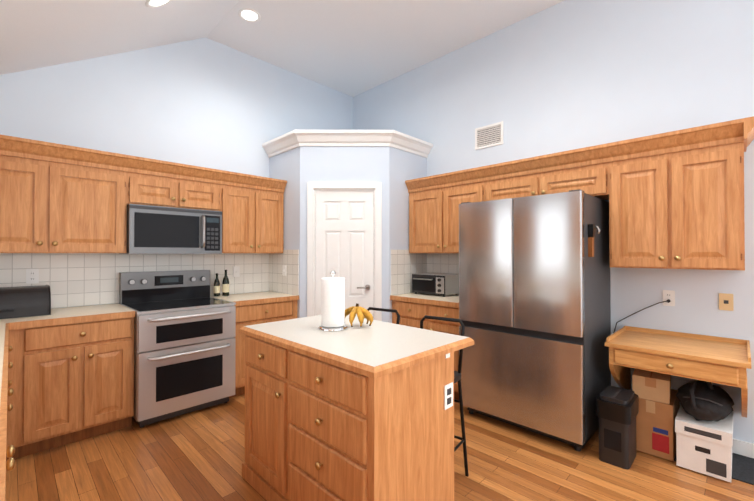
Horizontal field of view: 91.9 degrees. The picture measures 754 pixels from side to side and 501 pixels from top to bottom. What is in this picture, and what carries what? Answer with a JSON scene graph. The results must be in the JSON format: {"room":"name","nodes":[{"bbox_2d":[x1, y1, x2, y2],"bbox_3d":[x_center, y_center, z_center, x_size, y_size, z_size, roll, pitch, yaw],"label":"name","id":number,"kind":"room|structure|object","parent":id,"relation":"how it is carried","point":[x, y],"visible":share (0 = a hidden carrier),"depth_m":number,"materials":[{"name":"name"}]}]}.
{"room":"kitchen","nodes":[
{"label":"kitchen","id":0,"kind":"room"},
{"bbox_2d":[0,0,238,74],"bbox_3d":[-0.079,-1.619,0.571,7.200,1.398,2.180,0,-1,45],"label":"ceiling","id":1,"kind":"structure","parent":0,"point":[34,34],"depth_m":2.71,"materials":[{"name":"white paint"}]},
{"bbox_2d":[145,0,172,7],"bbox_3d":[-1.591,-1.827,2.668,0.209,0.112,0.178,0,-1,39],"label":"recessed light","id":2,"kind":"object","parent":1,"relation":"in","point":[160,3],"depth_m":2.70,"materials":[{"name":"white plastic"}]},
{"bbox_2d":[0,37,352,308],"bbox_3d":[-1.838,-0.420,3.826,0.100,3.620,4.130,0,-1,45],"label":"wall","id":3,"kind":"structure","parent":0,"point":[205,102],"depth_m":3.61,"materials":[{"name":"paint"}]},
{"bbox_2d":[0,134,131,252],"bbox_3d":[-2.564,-0.381,2.769,0.340,0.805,1.059,0,-1,45],"label":"upper cabinet","id":4,"kind":"object","parent":3,"relation":"attached to","point":[57,198],"depth_m":2.74,"materials":[{"name":"brown wood"}]},
{"bbox_2d":[0,253,267,307],"bbox_3d":[-2.254,0.228,3.325,0.008,0.484,2.780,0,-1,45],"label":"tile backsplash","id":5,"kind":"structure","parent":3,"relation":"attached to","point":[76,279],"depth_m":3.19,"materials":[{"name":"white tile"}]},
{"bbox_2d":[26,269,38,283],"bbox_3d":[-2.703,0.202,2.862,0.009,0.116,0.072,0,-1,45],"label":"electrical outlet","id":6,"kind":"object","parent":5,"relation":"attached to","point":[32,276],"visible":1,"depth_m":2.86,"materials":[{"name":"white plastic"}]},
{"bbox_2d":[233,266,239,276],"bbox_3d":[-1.548,0.232,4.019,0.014,0.116,0.072,0,-1,45],"label":"electrical outlet","id":7,"kind":"object","parent":5,"relation":"attached to","point":[236,271],"visible":1,"depth_m":4.02,"materials":[{"name":"white plastic"}]},
{"bbox_2d":[128,156,187,208],"bbox_3d":[-2.030,-0.584,3.308,0.340,0.390,0.455,0,-1,45],"label":"upper cabinet","id":8,"kind":"object","parent":3,"relation":"attached to","point":[155,182],"depth_m":3.19,"materials":[{"name":"brown wood"}]},
{"bbox_2d":[119,204,221,253],"bbox_3d":[-1.883,-0.175,3.377,0.446,0.410,0.756,0,-1,45],"label":"microwave","id":9,"kind":"object","parent":8,"relation":"attached to","point":[160,230],"visible":1,"depth_m":3.22,"materials":[{"name":"silver metal"}]},
{"bbox_2d":[188,166,223,213],"bbox_3d":[-1.808,-0.582,3.531,0.340,0.390,0.455,0,-1,45],"label":"upper cabinet","id":10,"kind":"object","parent":3,"relation":"attached to","point":[205,185],"depth_m":3.47,"materials":[{"name":"brown wood"}]},
{"bbox_2d":[222,171,286,252],"bbox_3d":[-1.400,-0.371,3.940,0.340,0.805,0.703,0,-1,45],"label":"upper cabinet","id":11,"kind":"object","parent":3,"relation":"attached to","point":[253,216],"depth_m":3.80,"materials":[{"name":"brown wood"}]},
{"bbox_2d":[268,250,298,294],"bbox_3d":[-1.053,0.234,4.085,0.620,0.484,0.008,0,-1,45],"label":"tile backsplash","id":12,"kind":"structure","parent":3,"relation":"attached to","point":[288,284],"depth_m":4.05,"materials":[{"name":"white tile"}]},
{"bbox_2d":[282,265,285,275],"bbox_3d":[-1.033,0.222,4.049,0.072,0.116,0.014,0,-1,45],"label":"light switch","id":13,"kind":"object","parent":12,"relation":"attached to","point":[283,270],"visible":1,"depth_m":4.04,"materials":[{"name":"white plastic"}]},
{"bbox_2d":[269,146,426,322],"bbox_3d":[-0.344,0.074,4.317,1.320,2.640,1.320,0,-1,45],"label":"wall","id":14,"kind":"structure","parent":0,"point":[391,169],"depth_m":3.87,"materials":[{"name":"paint"}]},
{"bbox_2d":[307,182,381,320],"bbox_3d":[-0.342,0.335,3.876,0.784,2.112,0.140,0,0,0],"label":"door","id":15,"kind":"structure","parent":14,"relation":"attached to","point":[344,229],"depth_m":3.87,"materials":[{"name":"white wood"}]},
{"bbox_2d":[262,130,432,157],"bbox_3d":[-0.343,-1.174,4.263,1.412,0.145,1.412,0,-1,45],"label":"crown molding","id":16,"kind":"structure","parent":14,"relation":"attached to","point":[290,140],"depth_m":3.85,"materials":[{"name":"white wood"}]},
{"bbox_2d":[391,250,427,294],"bbox_3d":[0.363,0.234,4.085,0.008,0.484,0.610,0,-1,45],"label":"tile backsplash","id":17,"kind":"structure","parent":14,"relation":"attached to","point":[404,264],"depth_m":4.03,"materials":[{"name":"white tile"}]},
{"bbox_2d":[5,394,753,500],"bbox_3d":[0.679,1.399,1.307,7.200,0.060,4.330,0,-1,45],"label":"floor","id":18,"kind":"structure","parent":0,"point":[198,455],"depth_m":2.28,"materials":[{"name":"brown wood"}]},
{"bbox_2d":[0,495,4,500],"bbox_3d":[-0.790,0.922,0.309,0.430,0.876,0.631,0,-1,45],"label":"base cabinet","id":19,"kind":"object","parent":18,"relation":"on","point":[2,497],"depth_m":0.66,"materials":[{"name":"brown wood"}]},
{"bbox_2d":[0,383,7,494],"bbox_3d":[-1.243,0.926,0.761,0.850,0.876,0.631,0,-1,45],"label":"base cabinet","id":20,"kind":"object","parent":18,"relation":"on","point":[3,414],"depth_m":0.90,"materials":[{"name":"brown wood"}]},
{"bbox_2d":[4,355,7,382],"bbox_3d":[-1.743,0.931,1.258,0.560,0.876,0.631,0,-1,45],"label":"base cabinet","id":21,"kind":"object","parent":18,"relation":"on","point":[5,356],"depth_m":1.40,"materials":[{"name":"brown wood"}]},
{"bbox_2d":[4,339,7,354],"bbox_3d":[-2.108,0.934,1.621,0.470,0.876,0.631,0,-1,45],"label":"base cabinet","id":22,"kind":"object","parent":18,"relation":"on","point":[5,340],"depth_m":1.73,"materials":[{"name":"brown wood"}]},
{"bbox_2d":[4,327,23,470],"bbox_3d":[-2.421,0.937,1.978,0.476,0.876,0.696,0,-1,45],"label":"base cabinet","id":23,"kind":"object","parent":18,"relation":"on","point":[15,336],"depth_m":2.36,"materials":[{"name":"brown wood"}]},
{"bbox_2d":[0,323,7,410],"bbox_3d":[-0.962,0.467,0.493,4.568,0.038,0.642,0,-1,45],"label":"countertop","id":24,"kind":"structure","parent":23,"relation":"on","point":[3,326],"depth_m":1.50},
{"bbox_2d":[40,315,134,451],"bbox_3d":[-2.309,0.944,2.818,0.630,0.876,0.613,0,-1,45],"label":"base cabinet","id":25,"kind":"object","parent":18,"relation":"on","point":[66,375],"depth_m":2.61,"materials":[{"name":"brown wood"}]},
{"bbox_2d":[0,303,134,326],"bbox_3d":[-2.560,0.485,2.566,0.622,0.038,1.329,0,-1,45],"label":"countertop","id":26,"kind":"structure","parent":25,"relation":"on","point":[58,315],"depth_m":2.66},
{"bbox_2d":[0,285,50,318],"bbox_3d":[-2.639,0.363,2.564,0.334,0.199,0.500,0,-1,45],"label":"bread box","id":27,"kind":"object","parent":26,"relation":"on","point":[23,301],"visible":0.96,"depth_m":2.56,"materials":[{"name":"black plastic"}]},
{"bbox_2d":[119,270,235,427],"bbox_3d":[-1.762,0.790,3.248,0.758,1.190,0.764,0,-1,45],"label":"range","id":28,"kind":"object","parent":18,"relation":"on","point":[184,339],"visible":0.94,"depth_m":3.06,"materials":[{"name":"silver metal"}]},
{"bbox_2d":[210,291,298,397],"bbox_3d":[-1.291,0.933,3.820,0.659,0.915,0.703,0,-1,45],"label":"base cabinet","id":29,"kind":"object","parent":18,"relation":"on","point":[253,308],"visible":0.35,"depth_m":3.55,"materials":[{"name":"brown wood"}]},
{"bbox_2d":[214,273,219,295],"bbox_3d":[-1.661,0.355,3.785,0.062,0.237,0.062,0,-1,45],"label":"bottle","id":30,"kind":"object","parent":29,"relation":"on","point":[216,287],"visible":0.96,"depth_m":3.76,"materials":[{"name":"black glass"}]},
{"bbox_2d":[222,270,228,295],"bbox_3d":[-1.583,0.338,3.820,0.070,0.272,0.070,0,-1,45],"label":"bottle","id":31,"kind":"object","parent":29,"relation":"on","point":[225,286],"visible":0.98,"depth_m":3.79,"materials":[{"name":"black glass"}]},
{"bbox_2d":[239,315,473,500],"bbox_3d":[-0.171,0.918,2.066,1.170,0.914,0.769,0,-1,45],"label":"kitchen island","id":32,"kind":"object","parent":18,"relation":"on","point":[357,412],"visible":0.96,"depth_m":1.70,"materials":[{"name":"brown wood"}]},
{"bbox_2d":[319,270,346,330],"bbox_3d":[-0.260,0.288,2.159,0.170,0.343,0.170,0,-1,45],"label":"paper towel holder","id":33,"kind":"object","parent":32,"relation":"on","point":[332,303],"visible":1,"depth_m":2.10,"materials":[{"name":"white paper"}]},
{"bbox_2d":[345,303,372,326],"bbox_3d":[-0.118,0.388,2.230,0.206,0.131,0.171,0,-1,45],"label":"bananas","id":34,"kind":"object","parent":32,"relation":"on","point":[361,312],"visible":0.96,"depth_m":2.18,"materials":[{"name":"yellow food"}]},
{"bbox_2d":[367,307,399,323],"bbox_3d":[-0.056,0.904,2.571,0.352,0.952,0.352,0,-1,36],"label":"stool","id":35,"kind":"object","parent":18,"relation":"on","point":[387,310],"visible":0.06,"depth_m":2.67,"materials":[{"name":"black metal"}]},
{"bbox_2d":[390,293,459,399],"bbox_3d":[0.685,0.932,3.748,0.923,0.915,0.659,0,-1,45],"label":"base cabinet","id":36,"kind":"object","parent":18,"relation":"on","point":[413,309],"visible":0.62,"depth_m":3.54,"materials":[{"name":"brown wood"}]},
{"bbox_2d":[412,273,458,296],"bbox_3d":[0.627,0.367,3.951,0.430,0.215,0.327,0,-1,45],"label":"toaster oven","id":37,"kind":"object","parent":36,"relation":"on","point":[436,284],"visible":0.96,"depth_m":3.83,"materials":[{"name":"silver metal"}]},
{"bbox_2d":[420,315,468,476],"bbox_3d":[0.320,0.901,2.198,0.352,0.952,0.352,0,-1,36],"label":"stool","id":38,"kind":"object","parent":18,"relation":"on","point":[457,376],"visible":0.33,"depth_m":2.22,"materials":[{"name":"black metal"}]},
{"bbox_2d":[459,189,610,450],"bbox_3d":[1.320,0.488,3.003,1.015,1.790,0.768,0,-1,45],"label":"fridge","id":39,"kind":"object","parent":18,"relation":"on","point":[534,299],"visible":0.88,"depth_m":2.68,"materials":[{"name":"silver metal"}]},
{"bbox_2d":[596,386,638,469],"bbox_3d":[1.608,1.165,2.438,0.195,0.427,0.300,0,-1,45],"label":"trash can","id":40,"kind":"object","parent":18,"relation":"on","point":[617,410],"visible":1,"depth_m":2.35,"materials":[{"name":"black plastic"}]},
{"bbox_2d":[674,453,753,484],"bbox_3d":[2.443,1.371,2.169,1.515,0.009,0.380,0,-1,45],"label":"mat","id":41,"kind":"object","parent":18,"relation":"on","point":[742,468],"depth_m":2.29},
{"bbox_2d":[636,389,679,460],"bbox_3d":[1.968,1.190,2.579,0.235,0.360,0.372,0,-1,45],"label":"cardboard box","id":42,"kind":"object","parent":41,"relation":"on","point":[655,429],"visible":0.81,"depth_m":2.43,"materials":[{"name":"brown cardboard"}]},
{"bbox_2d":[632,368,670,403],"bbox_3d":[1.934,0.933,2.565,0.200,0.150,0.302,0,-1,40],"label":"cardboard box","id":43,"kind":"object","parent":42,"relation":"on","point":[651,385],"visible":0.81,"depth_m":2.46,"materials":[{"name":"brown cardboard"}]},
{"bbox_2d":[675,405,732,482],"bbox_3d":[2.136,1.223,2.377,0.262,0.290,0.412,0,-1,45],"label":"box","id":44,"kind":"object","parent":41,"relation":"on","point":[704,447],"visible":0.92,"depth_m":2.24,"materials":[{"name":"white cardboard"}]},
{"bbox_2d":[676,380,733,420],"bbox_3d":[2.126,0.940,2.368,0.279,0.272,0.448,0,-1,45],"label":"backpack","id":45,"kind":"object","parent":44,"relation":"on","point":[699,400],"visible":0.98,"depth_m":2.26,"materials":[{"name":"fabric"}]},
{"bbox_2d":[206,0,563,96],"bbox_3d":[1.448,-2.275,2.111,7.200,0.060,2.150,0,-1,45],"label":"ceiling","id":46,"kind":"structure","parent":0,"point":[352,48],"depth_m":3.73,"materials":[{"name":"white paint"}]},
{"bbox_2d":[238,8,260,22],"bbox_3d":[-1.211,-2.235,3.465,0.209,0.020,0.209,0,-1,39],"label":"recessed light","id":47,"kind":"object","parent":46,"relation":"in","point":[249,15],"depth_m":3.46,"materials":[{"name":"white plastic"}]},
{"bbox_2d":[353,0,753,442],"bbox_3d":[2.171,-0.428,2.822,7.000,3.620,0.100,0,-1,45],"label":"wall","id":48,"kind":"structure","parent":0,"point":[565,75],"depth_m":2.98,"materials":[{"name":"paint"}]},
{"bbox_2d":[428,253,458,274],"bbox_3d":[0.917,0.234,3.988,0.930,0.484,0.008,0,-1,45],"label":"tile backsplash","id":49,"kind":"structure","parent":48,"relation":"attached to","point":[438,263],"depth_m":4.14,"materials":[{"name":"white tile"}]},
{"bbox_2d":[405,166,484,252],"bbox_3d":[0.794,-0.372,3.867,0.926,0.805,0.340,0,-1,45],"label":"upper cabinet","id":50,"kind":"object","parent":48,"relation":"attached to","point":[434,201],"depth_m":3.77,"materials":[{"name":"brown wood"}]},
{"bbox_2d":[475,121,502,149],"bbox_3d":[1.153,-1.181,3.762,0.310,0.225,0.012,0,-1,45],"label":"air vent","id":51,"kind":"object","parent":48,"relation":"in","point":[490,135],"visible":1,"depth_m":3.76,"materials":[{"name":"white metal"}]},
{"bbox_2d":[485,158,528,200],"bbox_3d":[1.326,-0.597,3.339,0.575,0.365,0.340,0,-1,45],"label":"upper cabinet","id":52,"kind":"object","parent":48,"relation":"attached to","point":[506,180],"depth_m":3.25,"materials":[{"name":"brown wood"}]},
{"bbox_2d":[529,144,608,199],"bbox_3d":[1.634,-0.599,3.033,0.575,0.365,0.340,0,-1,45],"label":"upper cabinet","id":53,"kind":"object","parent":48,"relation":"attached to","point":[585,169],"depth_m":2.88,"materials":[{"name":"brown wood"}]},
{"bbox_2d":[663,290,674,305],"bbox_3d":[2.181,0.356,2.727,0.072,0.116,0.009,0,-1,45],"label":"electrical outlet","id":54,"kind":"object","parent":48,"relation":"attached to","point":[669,295],"visible":0.83,"depth_m":2.72,"materials":[{"name":"white plastic"}]},
{"bbox_2d":[613,299,669,332],"bbox_3d":[2.044,0.523,2.833,0.370,0.318,0.035,0,-1,45],"label":"power cord","id":55,"kind":"object","parent":54,"relation":"attached to","point":[668,300],"visible":0.9,"depth_m":2.82,"materials":[{"name":"black plastic"}]},
{"bbox_2d":[605,117,748,269],"bbox_3d":[2.090,-0.331,2.577,0.710,0.910,0.340,0,-1,45],"label":"upper cabinet","id":56,"kind":"object","parent":48,"relation":"attached to","point":[675,199],"depth_m":2.42,"materials":[{"name":"brown wood"}]},
{"bbox_2d":[605,326,750,417],"bbox_3d":[2.012,0.846,2.454,0.700,0.495,0.623,0,-1,45],"label":"desk","id":57,"kind":"object","parent":48,"relation":"attached to","point":[719,360],"visible":0.96,"depth_m":2.33,"materials":[{"name":"brown wood"}]},
{"bbox_2d":[719,293,733,310],"bbox_3d":[2.401,0.354,2.509,0.072,0.116,0.008,0,-1,45],"label":"outlet","id":58,"kind":"object","parent":48,"relation":"attached to","point":[725,301],"visible":1,"depth_m":2.51,"materials":[{"name":"beige plastic"}]},
{"bbox_2d":[732,438,753,457],"bbox_3d":[3.265,1.321,1.639,3.740,0.100,0.014,0,-1,45],"label":"baseboard","id":59,"kind":"structure","parent":48,"relation":"attached to","point":[741,447],"depth_m":2.43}
]}

